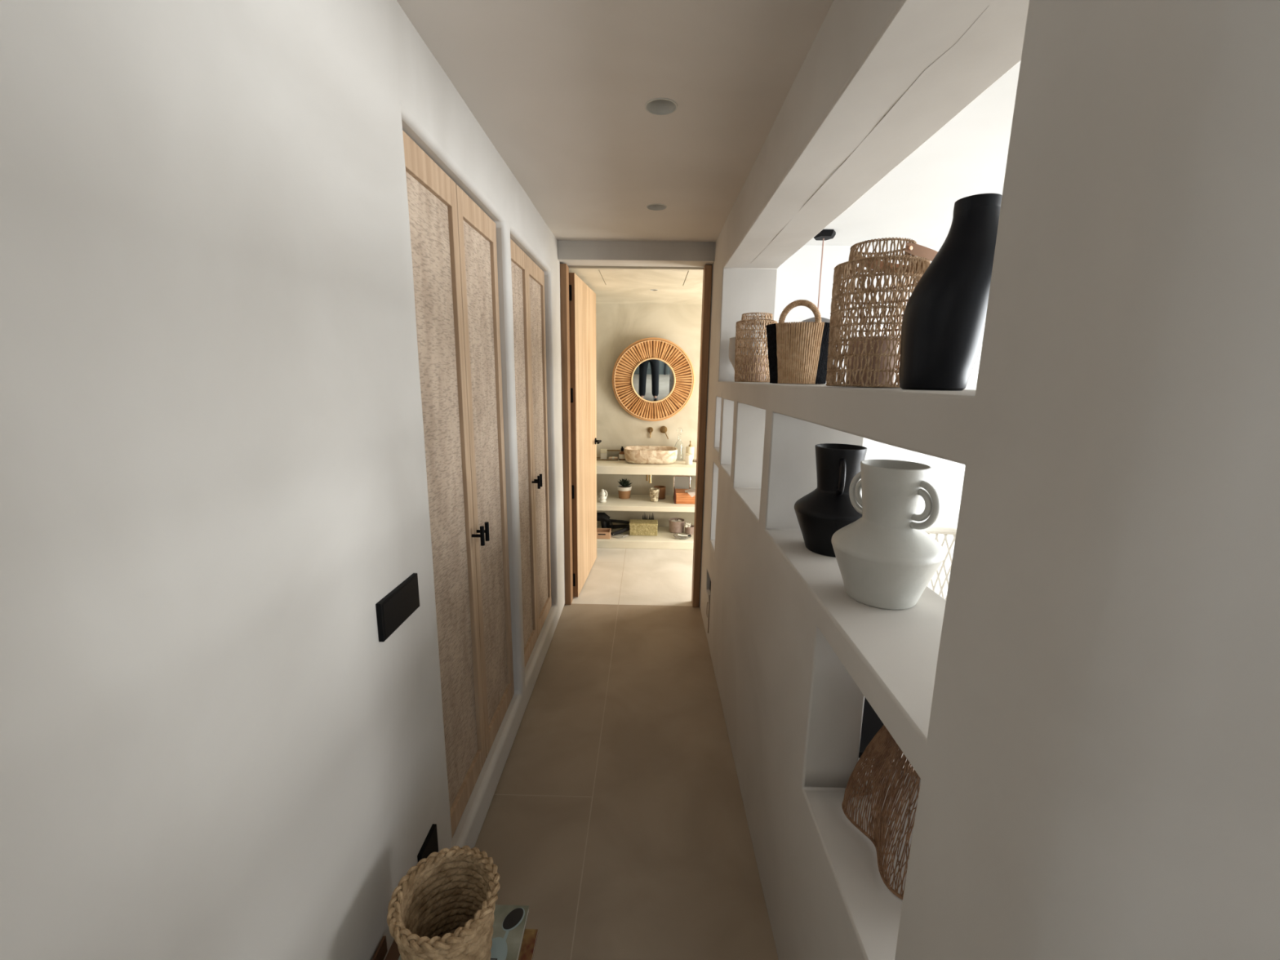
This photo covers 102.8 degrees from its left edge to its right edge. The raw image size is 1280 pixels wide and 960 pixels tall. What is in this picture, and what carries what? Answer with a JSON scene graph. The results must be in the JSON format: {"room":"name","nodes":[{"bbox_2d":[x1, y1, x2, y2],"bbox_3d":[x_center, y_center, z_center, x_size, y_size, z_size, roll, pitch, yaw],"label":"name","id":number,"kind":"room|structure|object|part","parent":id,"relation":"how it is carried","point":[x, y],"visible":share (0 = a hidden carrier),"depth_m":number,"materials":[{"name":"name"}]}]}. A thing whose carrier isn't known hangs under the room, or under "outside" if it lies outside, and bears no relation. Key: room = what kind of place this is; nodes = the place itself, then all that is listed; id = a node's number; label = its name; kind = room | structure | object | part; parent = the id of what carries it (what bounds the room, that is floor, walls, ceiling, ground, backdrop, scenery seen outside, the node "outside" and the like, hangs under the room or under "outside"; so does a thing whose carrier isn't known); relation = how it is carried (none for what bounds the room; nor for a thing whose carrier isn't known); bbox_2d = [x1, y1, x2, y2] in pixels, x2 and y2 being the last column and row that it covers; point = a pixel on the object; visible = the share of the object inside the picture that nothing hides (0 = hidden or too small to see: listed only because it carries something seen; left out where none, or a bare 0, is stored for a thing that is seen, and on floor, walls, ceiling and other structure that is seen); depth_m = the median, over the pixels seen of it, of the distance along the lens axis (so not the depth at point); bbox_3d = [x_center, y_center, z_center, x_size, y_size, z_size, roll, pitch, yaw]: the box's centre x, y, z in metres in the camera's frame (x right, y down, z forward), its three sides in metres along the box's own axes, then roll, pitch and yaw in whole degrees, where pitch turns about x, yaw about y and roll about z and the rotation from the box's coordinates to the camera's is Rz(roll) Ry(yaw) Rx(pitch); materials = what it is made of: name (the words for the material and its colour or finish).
{"room":"home hallway","nodes":[
{"label":"home hallway","id":0,"kind":"room"},
{"bbox_2d":[0,0,564,959],"bbox_3d":[-0.646,0.333,0.129,0.219,2.283,6.302,1,11,1],"label":"wall","id":1,"kind":"structure","parent":0,"point":[213,473],"depth_m":0.64,"materials":[{"name":"paint"}]},
{"bbox_2d":[375,573,419,641],"bbox_3d":[-0.521,0.270,1.104,0.015,0.082,0.166,1,11,1],"label":"switch plate","id":2,"kind":"object","parent":1,"relation":"attached to","point":[393,609],"visible":1,"depth_m":1.08,"materials":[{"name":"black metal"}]},
{"bbox_2d":[417,823,438,862],"bbox_3d":[-0.529,0.930,1.275,0.014,0.082,0.090,1,11,1],"label":"wall socket plate","id":3,"kind":"object","parent":1,"relation":"attached to","point":[430,845],"visible":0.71,"depth_m":1.27,"materials":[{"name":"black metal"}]},
{"bbox_2d":[402,129,514,837],"bbox_3d":[-0.542,0.078,1.676,0.071,1.918,0.786,1,11,1],"label":"closet","id":4,"kind":"object","parent":1,"relation":"attached to","point":[453,241],"visible":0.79,"depth_m":1.61,"materials":[{"name":"brown wood"}]},
{"bbox_3d":[-0.568,0.116,1.483,0.007,1.768,0.306,1,11,1],"label":"cane panel","id":5,"kind":"part","parent":4,"relation":"part of","materials":[{"name":"beige wicker"}]},
{"bbox_3d":[-0.529,0.183,1.672,0.041,0.064,0.013,1,11,1],"label":"handle","id":6,"kind":"part","parent":4,"relation":"part of","materials":[{"name":"black metal"}]},
{"bbox_3d":[-0.528,0.173,1.720,0.041,0.064,0.013,1,11,1],"label":"handle","id":7,"kind":"part","parent":4,"relation":"part of","materials":[{"name":"black metal"}]},
{"bbox_3d":[-0.559,0.038,1.871,0.030,1.918,0.390,1,11,1],"label":"closet door","id":8,"kind":"part","parent":4,"relation":"part of","materials":[{"name":"brown wood"}]},
{"bbox_3d":[-0.561,0.038,1.871,0.007,1.768,0.306,1,11,1],"label":"cane panel","id":9,"kind":"part","parent":4,"relation":"part of","materials":[{"name":"beige wicker"}]},
{"bbox_2d":[510,238,551,666],"bbox_3d":[-0.527,-0.094,2.534,0.071,1.918,0.806,1,11,1],"label":"closet","id":10,"kind":"object","parent":1,"relation":"attached to","point":[527,277],"visible":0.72,"depth_m":2.55,"materials":[{"name":"brown wood"}]},
{"bbox_3d":[-0.553,-0.055,2.336,0.007,1.768,0.316,1,11,1],"label":"cane panel","id":11,"kind":"part","parent":10,"relation":"part of","materials":[{"name":"beige wicker"}]},
{"bbox_3d":[-0.551,-0.055,2.336,0.030,1.918,0.400,1,11,1],"label":"closet door","id":12,"kind":"part","parent":10,"relation":"part of","materials":[{"name":"brown wood"}]},
{"bbox_3d":[-0.514,0.011,2.530,0.041,0.064,0.013,1,11,1],"label":"handle","id":13,"kind":"part","parent":10,"relation":"part of","materials":[{"name":"black metal"}]},
{"bbox_3d":[-0.513,0.001,2.578,0.041,0.064,0.013,1,11,1],"label":"handle","id":14,"kind":"part","parent":10,"relation":"part of","materials":[{"name":"black metal"}]},
{"bbox_3d":[-0.546,-0.134,2.733,0.007,1.768,0.316,1,11,1],"label":"cane panel","id":15,"kind":"part","parent":10,"relation":"part of","materials":[{"name":"beige wicker"}]},
{"bbox_3d":[-0.544,-0.134,2.733,0.030,1.918,0.400,1,11,1],"label":"closet door","id":16,"kind":"part","parent":10,"relation":"part of","materials":[{"name":"brown wood"}]},
{"bbox_2d":[560,263,573,604],"bbox_3d":[-0.469,-0.227,3.262,0.044,2.150,0.100,1,11,1],"label":"trim","id":17,"kind":"structure","parent":1,"relation":"attached to","point":[564,268],"depth_m":3.21,"materials":[{"name":"brown wood"}]},
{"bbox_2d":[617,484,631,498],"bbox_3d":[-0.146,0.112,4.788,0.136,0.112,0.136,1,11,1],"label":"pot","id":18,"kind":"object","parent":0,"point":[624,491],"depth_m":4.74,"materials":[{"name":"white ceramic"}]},
{"bbox_2d":[474,547,778,959],"bbox_3d":[1.696,1.351,1.312,6.600,0.120,8.300,1,11,1],"label":"floor","id":19,"kind":"structure","parent":0,"point":[616,814],"depth_m":1.87,"materials":[{"name":"tile"}]},
{"bbox_2d":[372,935,399,959],"bbox_3d":[-0.393,1.145,0.971,0.285,0.362,0.320,1,11,1],"label":"stool","id":20,"kind":"object","parent":19,"relation":"on","point":[393,953],"visible":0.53,"depth_m":1.04,"materials":[{"name":"brown wood"}]},
{"bbox_3d":[-0.530,0.989,0.922,0.006,0.040,0.282,1,11,1],"label":"rail","id":21,"kind":"part","parent":20,"relation":"part of","materials":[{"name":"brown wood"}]},
{"bbox_3d":[-0.382,0.996,0.941,0.268,0.023,0.320,1,11,1],"label":"seat","id":22,"kind":"part","parent":20,"relation":"part of","materials":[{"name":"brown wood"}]},
{"bbox_2d":[518,928,537,959],"bbox_3d":[-0.338,0.979,0.943,0.240,0.010,0.283,1,11,1],"label":"magazine","id":23,"kind":"object","parent":20,"relation":"on","point":[530,937],"visible":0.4,"depth_m":1.05,"materials":[{"name":"beige paper"}]},
{"bbox_2d":[398,904,528,959],"bbox_3d":[-0.361,0.961,0.966,0.233,0.015,0.305,1,11,1],"label":"magazine","id":24,"kind":"object","parent":23,"relation":"on","point":[509,923],"visible":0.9,"depth_m":1.06,"materials":[{"name":"beige paper"}]},
{"bbox_2d":[386,844,500,959],"bbox_3d":[-0.364,0.857,0.972,0.197,0.185,0.196,12,16,43],"label":"seagrass basket","id":25,"kind":"object","parent":24,"relation":"on","point":[443,908],"visible":1,"depth_m":1.00,"materials":[{"name":"beige wicker"}]},
{"bbox_2d":[490,937,507,959],"bbox_3d":[-0.293,0.946,1.011,0.057,0.001,0.079,1,11,1],"label":"print","id":26,"kind":"object","parent":24,"relation":"on","point":[499,951],"depth_m":1.03,"materials":[{"name":"grey paper"}]},
{"bbox_2d":[502,930,509,941],"bbox_3d":[-0.277,0.940,1.046,0.008,0.001,0.033,2,11,6],"label":"print","id":27,"kind":"object","parent":24,"relation":"on","point":[505,933],"depth_m":1.05,"materials":[{"name":"grey paper"}]},
{"bbox_2d":[502,907,523,929],"bbox_3d":[-0.269,0.931,1.086,0.031,0.001,0.050,8,13,32],"label":"print","id":28,"kind":"object","parent":24,"relation":"on","point":[513,917],"depth_m":1.08,"materials":[{"name":"black paper"}]},
{"bbox_2d":[502,907,524,930],"bbox_3d":[-0.268,0.932,1.085,0.042,0.001,0.048,1,11,1],"label":"print","id":29,"kind":"object","parent":24,"relation":"on","point":[513,918],"depth_m":1.08,"materials":[{"name":"grey paper"}]},
{"bbox_2d":[596,458,696,549],"bbox_3d":[0.131,0.206,4.717,2.365,0.745,0.463,1,11,1],"label":"shelves","id":30,"kind":"object","parent":19,"relation":"on","point":[664,539],"visible":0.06,"depth_m":4.55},
{"bbox_2d":[598,488,607,502],"bbox_3d":[-0.339,0.138,4.624,0.076,0.122,0.076,10,15,39],"label":"ceramic figurine","id":31,"kind":"object","parent":30,"relation":"on","point":[602,497],"visible":1,"depth_m":4.61,"materials":[{"name":"white ceramic"}]},
{"bbox_2d":[596,528,611,538],"bbox_3d":[-0.345,0.487,4.652,0.155,0.062,0.131,1,11,1],"label":"wooden crate","id":32,"kind":"object","parent":30,"relation":"on","point":[602,533],"visible":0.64,"depth_m":4.59,"materials":[{"name":"brown wood"}]},
{"bbox_3d":[-0.346,0.499,4.593,0.155,0.062,0.008,1,11,1],"label":"panel","id":33,"kind":"part","parent":32,"relation":"part of","materials":[{"name":"brown wood"}]},
{"bbox_3d":[-0.344,0.475,4.713,0.155,0.062,0.008,1,11,1],"label":"panel","id":34,"kind":"part","parent":32,"relation":"part of","materials":[{"name":"brown wood"}]},
{"bbox_2d":[596,512,612,531],"bbox_3d":[-0.329,0.394,4.777,0.149,0.185,0.084,1,11,1],"label":"hair dryer","id":35,"kind":"object","parent":30,"relation":"on","point":[603,517],"visible":0.77,"depth_m":4.74,"materials":[{"name":"black plastic"}]},
{"bbox_2d":[606,519,629,528],"bbox_3d":[-0.195,0.423,4.882,0.256,0.100,0.040,1,11,1],"label":"iron","id":36,"kind":"object","parent":30,"relation":"on","point":[627,522],"visible":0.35,"depth_m":4.87,"materials":[{"name":"black plastic"}]},
{"bbox_3d":[-0.183,0.445,4.886,0.233,0.056,0.038,1,11,1],"label":"arm","id":37,"kind":"part","parent":36,"relation":"part of","materials":[{"name":"black plastic"}]},
{"bbox_3d":[-0.182,0.398,4.877,0.232,0.046,0.030,1,11,1],"label":"arm","id":38,"kind":"part","parent":36,"relation":"part of","materials":[{"name":"black plastic"}]},
{"bbox_2d":[610,525,629,537],"bbox_3d":[-0.165,0.477,4.676,0.204,0.075,0.120,-6,13,-30],"label":"iron","id":39,"kind":"object","parent":30,"relation":"on","point":[627,528],"visible":0.98,"depth_m":4.68,"materials":[{"name":"black plastic"}]},
{"bbox_3d":[-0.189,0.510,4.637,0.162,0.024,0.056,2,11,6],"label":"cord","id":40,"kind":"part","parent":39,"relation":"part of","materials":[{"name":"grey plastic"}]},
{"bbox_2d":[617,478,632,498],"bbox_3d":[-0.145,0.077,4.781,0.137,0.185,0.136,6,12,22],"label":"potted succulent","id":41,"kind":"object","parent":30,"relation":"on","point":[624,488],"visible":1,"depth_m":4.75,"materials":[{"name":"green plant"}]},
{"bbox_2d":[629,519,657,535],"bbox_3d":[0.033,0.443,4.759,0.260,0.116,0.146,1,11,1],"label":"box","id":42,"kind":"object","parent":30,"relation":"on","point":[637,526],"visible":1,"depth_m":4.69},
{"bbox_3d":[0.034,0.394,4.749,0.260,0.016,0.146,1,11,1],"label":"lid","id":43,"kind":"part","parent":42,"relation":"part of","materials":[{"name":"wicker"}]},
{"bbox_2d":[596,493,694,511],"bbox_3d":[0.106,0.210,4.719,2.315,0.045,0.463,1,11,1],"label":"shelf","id":44,"kind":"object","parent":30,"relation":"attached to","point":[636,502],"depth_m":4.54,"materials":[{"name":"paint"}]},
{"bbox_2d":[596,458,696,475],"bbox_3d":[0.111,-0.124,4.651,2.315,0.072,0.463,1,11,1],"label":"countertop","id":45,"kind":"structure","parent":30,"relation":"on","point":[603,467],"depth_m":4.43,"materials":[{"name":"paint"}]},
{"bbox_2d":[596,457,618,461],"bbox_3d":[-0.312,-0.196,4.760,0.218,0.012,0.126,1,11,1],"label":"glass tray","id":46,"kind":"object","parent":45,"relation":"on","point":[597,458],"visible":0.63,"depth_m":4.70,"materials":[{"name":"white"}]},
{"bbox_2d":[600,448,607,459],"bbox_3d":[-0.337,-0.240,4.752,0.058,0.088,0.042,1,11,1],"label":"gift box","id":47,"kind":"object","parent":46,"relation":"on","point":[603,451],"visible":1,"depth_m":4.73,"materials":[{"name":"white cardboard"}]},
{"bbox_3d":[-0.336,-0.267,4.746,0.058,0.032,0.042,1,11,1],"label":"lid","id":48,"kind":"part","parent":47,"relation":"part of","materials":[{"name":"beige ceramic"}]},
{"bbox_2d":[608,456,617,459],"bbox_3d":[-0.247,-0.204,4.747,0.084,0.021,0.045,1,11,1],"label":"soap bar","id":49,"kind":"object","parent":46,"relation":"in","point":[610,457],"visible":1,"depth_m":4.73,"materials":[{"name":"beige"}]},
{"bbox_2d":[607,449,620,457],"bbox_3d":[-0.251,-0.243,4.831,0.132,0.078,0.054,1,11,1],"label":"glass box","id":50,"kind":"object","parent":45,"relation":"on","point":[611,453],"visible":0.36,"depth_m":4.81,"materials":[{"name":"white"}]},
{"bbox_2d":[618,446,625,460],"bbox_3d":[-0.165,-0.249,4.747,0.061,0.127,0.061,1,11,1],"label":"dropper bottle","id":51,"kind":"object","parent":45,"relation":"on","point":[621,455],"visible":0.91,"depth_m":4.73,"materials":[{"name":"brown glass"}]},
{"bbox_2d":[624,445,677,464],"bbox_3d":[0.098,-0.226,4.645,0.480,0.128,0.324,1,11,1],"label":"washbasin","id":52,"kind":"object","parent":45,"relation":"in","point":[646,455],"visible":1,"depth_m":4.51,"materials":[{"name":"stone"}]},
{"bbox_2d":[674,427,684,461],"bbox_3d":[0.365,-0.334,4.751,0.084,0.305,0.084,1,11,1],"label":"glass decanter","id":53,"kind":"object","parent":45,"relation":"on","point":[678,445],"visible":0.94,"depth_m":4.73,"materials":[{"name":"clear"}]},
{"bbox_2d":[685,453,693,464],"bbox_3d":[0.438,-0.187,4.565,0.066,0.093,0.066,1,11,1],"label":"candle jar","id":54,"kind":"object","parent":45,"relation":"on","point":[689,457],"visible":1,"depth_m":4.54,"materials":[{"name":"white ceramic"}]},
{"bbox_2d":[685,440,694,461],"bbox_3d":[0.464,-0.270,4.732,0.076,0.191,0.076,1,11,1],"label":"soap dispenser","id":55,"kind":"object","parent":45,"relation":"on","point":[690,449],"visible":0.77,"depth_m":4.70,"materials":[{"name":"beige ceramic"}]},
{"bbox_2d":[642,512,653,519],"bbox_3d":[0.078,0.391,4.891,0.112,0.167,0.024,1,11,1],"label":"comb","id":56,"kind":"object","parent":30,"relation":"on","point":[652,517],"visible":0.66,"depth_m":4.88,"materials":[{"name":"black plastic"}]},
{"bbox_2d":[645,475,652,483],"bbox_3d":[0.080,-0.032,4.660,0.029,0.112,0.073,-9,15,-41],"label":"drain pipe","id":57,"kind":"object","parent":30,"relation":"attached to","point":[646,476],"visible":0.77,"depth_m":4.64,"materials":[{"name":"gold metal"}]},
{"bbox_2d":[649,488,659,502],"bbox_3d":[0.131,0.137,4.676,0.092,0.115,0.092,1,11,1],"label":"glass votive","id":58,"kind":"object","parent":30,"relation":"on","point":[654,492],"visible":1,"depth_m":4.65,"materials":[{"name":"beige glass"}]},
{"bbox_2d":[653,485,666,499],"bbox_3d":[0.184,0.117,4.794,0.112,0.110,0.112,1,11,1],"label":"wooden cup","id":59,"kind":"object","parent":30,"relation":"on","point":[662,488],"visible":0.59,"depth_m":4.75,"materials":[{"name":"brown wood"}]},
{"bbox_2d":[668,517,684,533],"bbox_3d":[0.346,0.433,4.834,0.148,0.115,0.148,1,11,1],"label":"candle","id":60,"kind":"object","parent":30,"relation":"on","point":[676,524],"visible":0.98,"depth_m":4.78,"materials":[{"name":"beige wax"}]},
{"bbox_2d":[672,475,690,496],"bbox_3d":[0.392,0.064,4.790,0.162,0.221,0.012,1,11,1],"label":"vanity mirror","id":61,"kind":"object","parent":30,"relation":"on","point":[680,482],"visible":0.56,"depth_m":4.78,"materials":[{"name":"silver metal"}]},
{"bbox_2d":[674,476,689,488],"bbox_3d":[0.392,0.064,4.790,0.144,0.203,0.004,1,11,1],"label":"mirror glass","id":62,"kind":"object","parent":61,"relation":"attached to","point":[680,482],"depth_m":4.78,"materials":[{"name":"grey"}]},
{"bbox_2d":[673,533,691,539],"bbox_3d":[0.388,0.515,4.666,0.165,0.020,0.165,1,11,1],"label":"glass dish","id":63,"kind":"object","parent":30,"relation":"on","point":[675,535],"visible":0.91,"depth_m":4.68,"materials":[{"name":"white"}]},
{"bbox_2d":[673,486,695,503],"bbox_3d":[0.442,0.140,4.671,0.260,0.120,0.186,1,11,1],"label":"box","id":64,"kind":"object","parent":30,"relation":"on","point":[680,496],"visible":0.65,"depth_m":4.59,"materials":[{"name":"brown wood"}]},
{"bbox_3d":[0.447,0.108,4.665,0.251,0.014,0.186,1,11,1],"label":"box lid","id":65,"kind":"part","parent":64,"relation":"part of","materials":[{"name":"brown wood"}]},
{"bbox_2d":[684,488,695,497],"bbox_3d":[0.479,0.104,4.598,0.150,0.078,0.126,1,11,1],"label":"folded cloth","id":66,"kind":"object","parent":64,"relation":"on","point":[691,492],"visible":0.61,"depth_m":4.56,"materials":[{"name":"white fabric"}]},
{"bbox_2d":[684,522,693,534],"bbox_3d":[0.458,0.445,4.773,0.101,0.118,0.092,1,11,1],"label":"flower","id":67,"kind":"object","parent":30,"relation":"on","point":[689,528],"visible":0.94,"depth_m":4.74,"materials":[{"name":"grey plant"}]},
{"bbox_2d":[923,526,956,599],"bbox_3d":[1.352,0.697,2.094,0.678,0.846,0.754,-5,13,-29],"label":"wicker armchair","id":68,"kind":"object","parent":19,"relation":"on","point":[931,530],"visible":0.05,"depth_m":2.34,"materials":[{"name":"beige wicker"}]},
{"bbox_3d":[1.438,0.290,2.058,0.493,0.032,0.754,-5,13,-29],"label":"rail","id":69,"kind":"part","parent":68,"relation":"part of","materials":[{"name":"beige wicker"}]},
{"bbox_2d":[568,266,703,305],"bbox_3d":[0.407,-1.571,3.906,3.150,0.265,1.710,1,11,1],"label":"ceiling","id":70,"kind":"structure","parent":0,"point":[618,285],"depth_m":3.60,"materials":[{"name":"paint"}]},
{"bbox_2d":[557,240,715,606],"bbox_3d":[1.800,-0.286,3.180,6.000,2.360,0.170,1,11,1],"label":"wall","id":71,"kind":"structure","parent":0,"point":[571,253],"depth_m":2.92,"materials":[{"name":"paint"}]},
{"bbox_2d":[568,272,601,597],"bbox_3d":[-0.376,-0.304,3.706,0.087,2.112,0.806,2,11,4],"label":"door","id":72,"kind":"structure","parent":71,"relation":"in","point":[582,300],"depth_m":3.54,"materials":[{"name":"brown wood"}]},
{"bbox_3d":[-0.334,-0.299,4.011,0.049,0.052,0.136,2,11,4],"label":"handle","id":73,"kind":"part","parent":72,"relation":"part of","materials":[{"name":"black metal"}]},
{"bbox_2d":[595,303,702,526],"bbox_3d":[0.404,-0.611,4.853,3.150,2.300,0.130,1,11,1],"label":"wall","id":74,"kind":"structure","parent":0,"point":[618,326],"depth_m":4.77,"materials":[{"name":"paint"}]},
{"bbox_2d":[647,426,653,437],"bbox_3d":[0.096,-0.430,4.728,0.052,0.101,0.198,1,11,1],"label":"spout","id":75,"kind":"object","parent":74,"relation":"attached to","point":[650,429],"visible":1,"depth_m":4.81,"materials":[{"name":"gold metal"}]},
{"bbox_2d":[612,337,694,421],"bbox_3d":[0.121,-0.909,4.668,0.756,0.752,0.116,1,11,1],"label":"round mirror","id":76,"kind":"object","parent":74,"relation":"attached to","point":[653,378],"visible":1,"depth_m":4.66,"materials":[{"name":"orange wicker"}]},
{"bbox_2d":[632,359,674,401],"bbox_3d":[0.121,-0.908,4.663,0.388,0.388,0.004,1,17,1],"label":"mirror glass","id":77,"kind":"object","parent":76,"relation":"attached to","point":[653,380],"depth_m":4.66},
{"bbox_2d":[660,426,668,439],"bbox_3d":[0.229,-0.445,4.801,0.083,0.121,0.045,1,11,1],"label":"mixer tap","id":78,"kind":"object","parent":74,"relation":"attached to","point":[663,428],"visible":1,"depth_m":4.79,"materials":[{"name":"gold metal"}]},
{"bbox_3d":[0.222,-0.472,4.799,0.068,0.068,0.037,1,11,1],"label":"wall plate","id":79,"kind":"part","parent":78,"relation":"part of","materials":[{"name":"gold metal"}]},
{"bbox_2d":[396,0,1021,246],"bbox_3d":[2.012,-0.795,-0.143,5.500,0.150,6.300,1,11,1],"label":"ceiling","id":80,"kind":"structure","parent":0,"point":[561,90],"depth_m":1.49,"materials":[{"name":"paint"}]},
{"bbox_2d":[646,203,666,210],"bbox_3d":[0.076,-1.257,2.317,0.094,0.040,0.094,1,11,1],"label":"recessed light","id":81,"kind":"object","parent":80,"relation":"in","point":[655,206],"visible":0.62,"depth_m":2.35,"materials":[{"name":"white ceramic"}]},
{"bbox_2d":[644,97,677,115],"bbox_3d":[0.061,-1.085,1.458,0.094,0.040,0.094,1,11,1],"label":"recessed light","id":82,"kind":"object","parent":80,"relation":"in","point":[657,106],"visible":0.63,"depth_m":1.49,"materials":[{"name":"white ceramic"}]},
{"bbox_2d":[801,229,841,334],"bbox_3d":[0.961,-1.045,2.732,0.270,0.520,0.270,1,11,1],"label":"pendant lamp","id":83,"kind":"object","parent":80,"relation":"hanging from","point":[825,234],"visible":0.3,"depth_m":2.69,"materials":[{"name":"black metal"}]},
{"bbox_3d":[0.962,-1.074,2.726,0.006,0.400,0.006,-4,12,-21],"label":"cord","id":84,"kind":"part","parent":83,"relation":"part of","materials":[{"name":"fabric"}]},
{"bbox_3d":[0.959,-0.836,2.774,0.270,0.095,0.270,1,11,1],"label":"lamp shade","id":85,"kind":"part","parent":83,"relation":"part of","materials":[{"name":"grey"}]},
{"bbox_2d":[774,244,982,599],"bbox_3d":[2.670,-0.218,3.153,3.958,2.260,0.019,1,11,1],"label":"wall","id":86,"kind":"structure","parent":0,"point":[797,277],"depth_m":3.02,"materials":[{"name":"white paint"}]},
{"bbox_2d":[699,0,1279,959],"bbox_3d":[0.616,0.039,1.680,0.458,2.282,3.102,1,11,1],"label":"wall","id":87,"kind":"structure","parent":0,"point":[1087,716],"depth_m":0.47,"materials":[{"name":"paint"}]},
{"bbox_2d":[691,265,711,607],"bbox_3d":[0.388,-0.213,3.250,0.042,2.150,0.100,1,11,1],"label":"trim","id":88,"kind":"structure","parent":87,"relation":"attached to","point":[707,271],"depth_m":3.19,"materials":[{"name":"brown wood"}]},
{"bbox_2d":[706,580,711,633],"bbox_3d":[0.420,0.707,2.985,0.057,0.312,0.204,1,11,1],"label":"wall outlet recess","id":89,"kind":"object","parent":87,"relation":"attached to","point":[710,580],"visible":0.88,"depth_m":2.92,"materials":[{"name":"black metal"}]},
{"bbox_2d":[728,336,768,370],"bbox_3d":[0.546,-0.595,2.539,0.212,0.212,0.212,1,11,1],"label":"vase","id":90,"kind":"object","parent":87,"relation":"on","point":[732,340],"visible":0.22,"depth_m":2.48,"materials":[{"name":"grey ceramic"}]},
{"bbox_2d":[734,312,777,382],"bbox_3d":[0.523,-0.597,2.319,0.183,0.300,0.182,-5,13,-28],"label":"lantern","id":91,"kind":"object","parent":87,"relation":"on","point":[754,368],"visible":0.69,"depth_m":2.26,"materials":[{"name":"beige wicker"}]},
{"bbox_2d":[742,356,766,381],"bbox_3d":[0.522,-0.507,2.337,0.103,0.104,0.103,1,11,1],"label":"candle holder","id":92,"kind":"object","parent":91,"relation":"on","point":[744,371],"depth_m":2.29,"materials":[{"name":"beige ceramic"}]},
{"bbox_2d":[765,299,833,384],"bbox_3d":[0.531,-0.450,1.697,0.228,0.257,0.231,5,12,20],"label":"basket","id":93,"kind":"object","parent":87,"relation":"on","point":[797,352],"visible":0.9,"depth_m":1.62,"materials":[{"name":"brown wicker"}]},
{"bbox_3d":[0.497,-0.522,1.584,0.129,0.072,0.024,5,12,20],"label":"handle","id":94,"kind":"part","parent":93,"relation":"part of","materials":[{"name":"brown wicker"}]},
{"bbox_2d":[794,443,866,556],"bbox_3d":[0.527,0.051,1.374,0.212,0.284,0.212,-1,11,-8],"label":"vase","id":95,"kind":"object","parent":87,"relation":"on","point":[828,508],"visible":0.77,"depth_m":1.32,"materials":[{"name":"black ceramic"}]},
{"bbox_3d":[0.509,-0.005,1.291,0.013,0.098,0.055,4,12,15],"label":"handle","id":96,"kind":"part","parent":95,"relation":"part of","materials":[{"name":"black ceramic"}]},
{"bbox_2d":[858,697,884,758],"bbox_3d":[0.572,0.466,1.398,0.130,0.380,0.363,1,11,1],"label":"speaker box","id":97,"kind":"object","parent":87,"relation":"on","point":[872,723],"visible":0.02,"depth_m":1.24,"materials":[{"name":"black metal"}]},
{"bbox_2d":[841,724,920,899],"bbox_3d":[0.623,0.533,0.999,0.365,0.406,0.391,1,11,1],"label":"basket","id":98,"kind":"object","parent":87,"relation":"in","point":[883,748],"visible":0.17,"depth_m":0.99,"materials":[{"name":"brown wicker"}]},
{"bbox_2d":[826,237,937,387],"bbox_3d":[0.554,-0.361,1.142,0.255,0.301,0.190,-2,12,-15],"label":"lantern","id":99,"kind":"object","parent":87,"relation":"on","point":[871,361],"visible":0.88,"depth_m":1.08,"materials":[{"name":"beige wicker"}]},
{"bbox_2d":[845,336,897,384],"bbox_3d":[0.521,-0.268,1.152,0.100,0.101,0.100,-2,12,-15],"label":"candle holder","id":100,"kind":"object","parent":99,"relation":"on","point":[884,345],"depth_m":1.11,"materials":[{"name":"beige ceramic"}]},
{"bbox_2d":[831,459,945,609],"bbox_3d":[0.518,0.109,1.071,0.215,0.288,0.215,-1,11,-7],"label":"vase","id":101,"kind":"object","parent":87,"relation":"on","point":[886,558],"visible":1,"depth_m":1.01,"materials":[{"name":"white ceramic"}]},
{"bbox_3d":[0.484,0.025,1.121,0.014,0.100,0.056,-5,13,-29],"label":"handle","id":102,"kind":"part","parent":101,"relation":"part of","materials":[{"name":"white ceramic"}]},
{"bbox_3d":[0.555,0.052,0.994,0.014,0.100,0.056,-5,13,-29],"label":"handle","id":103,"kind":"part","parent":101,"relation":"part of","materials":[{"name":"white ceramic"}]},
{"bbox_2d":[899,193,1002,390],"bbox_3d":[0.528,-0.308,0.870,0.139,0.304,0.132,1,11,1],"label":"bottle vase","id":104,"kind":"object","parent":87,"relation":"on","point":[944,317],"visible":0.87,"depth_m":0.83,"materials":[{"name":"black ceramic"}]}
]}

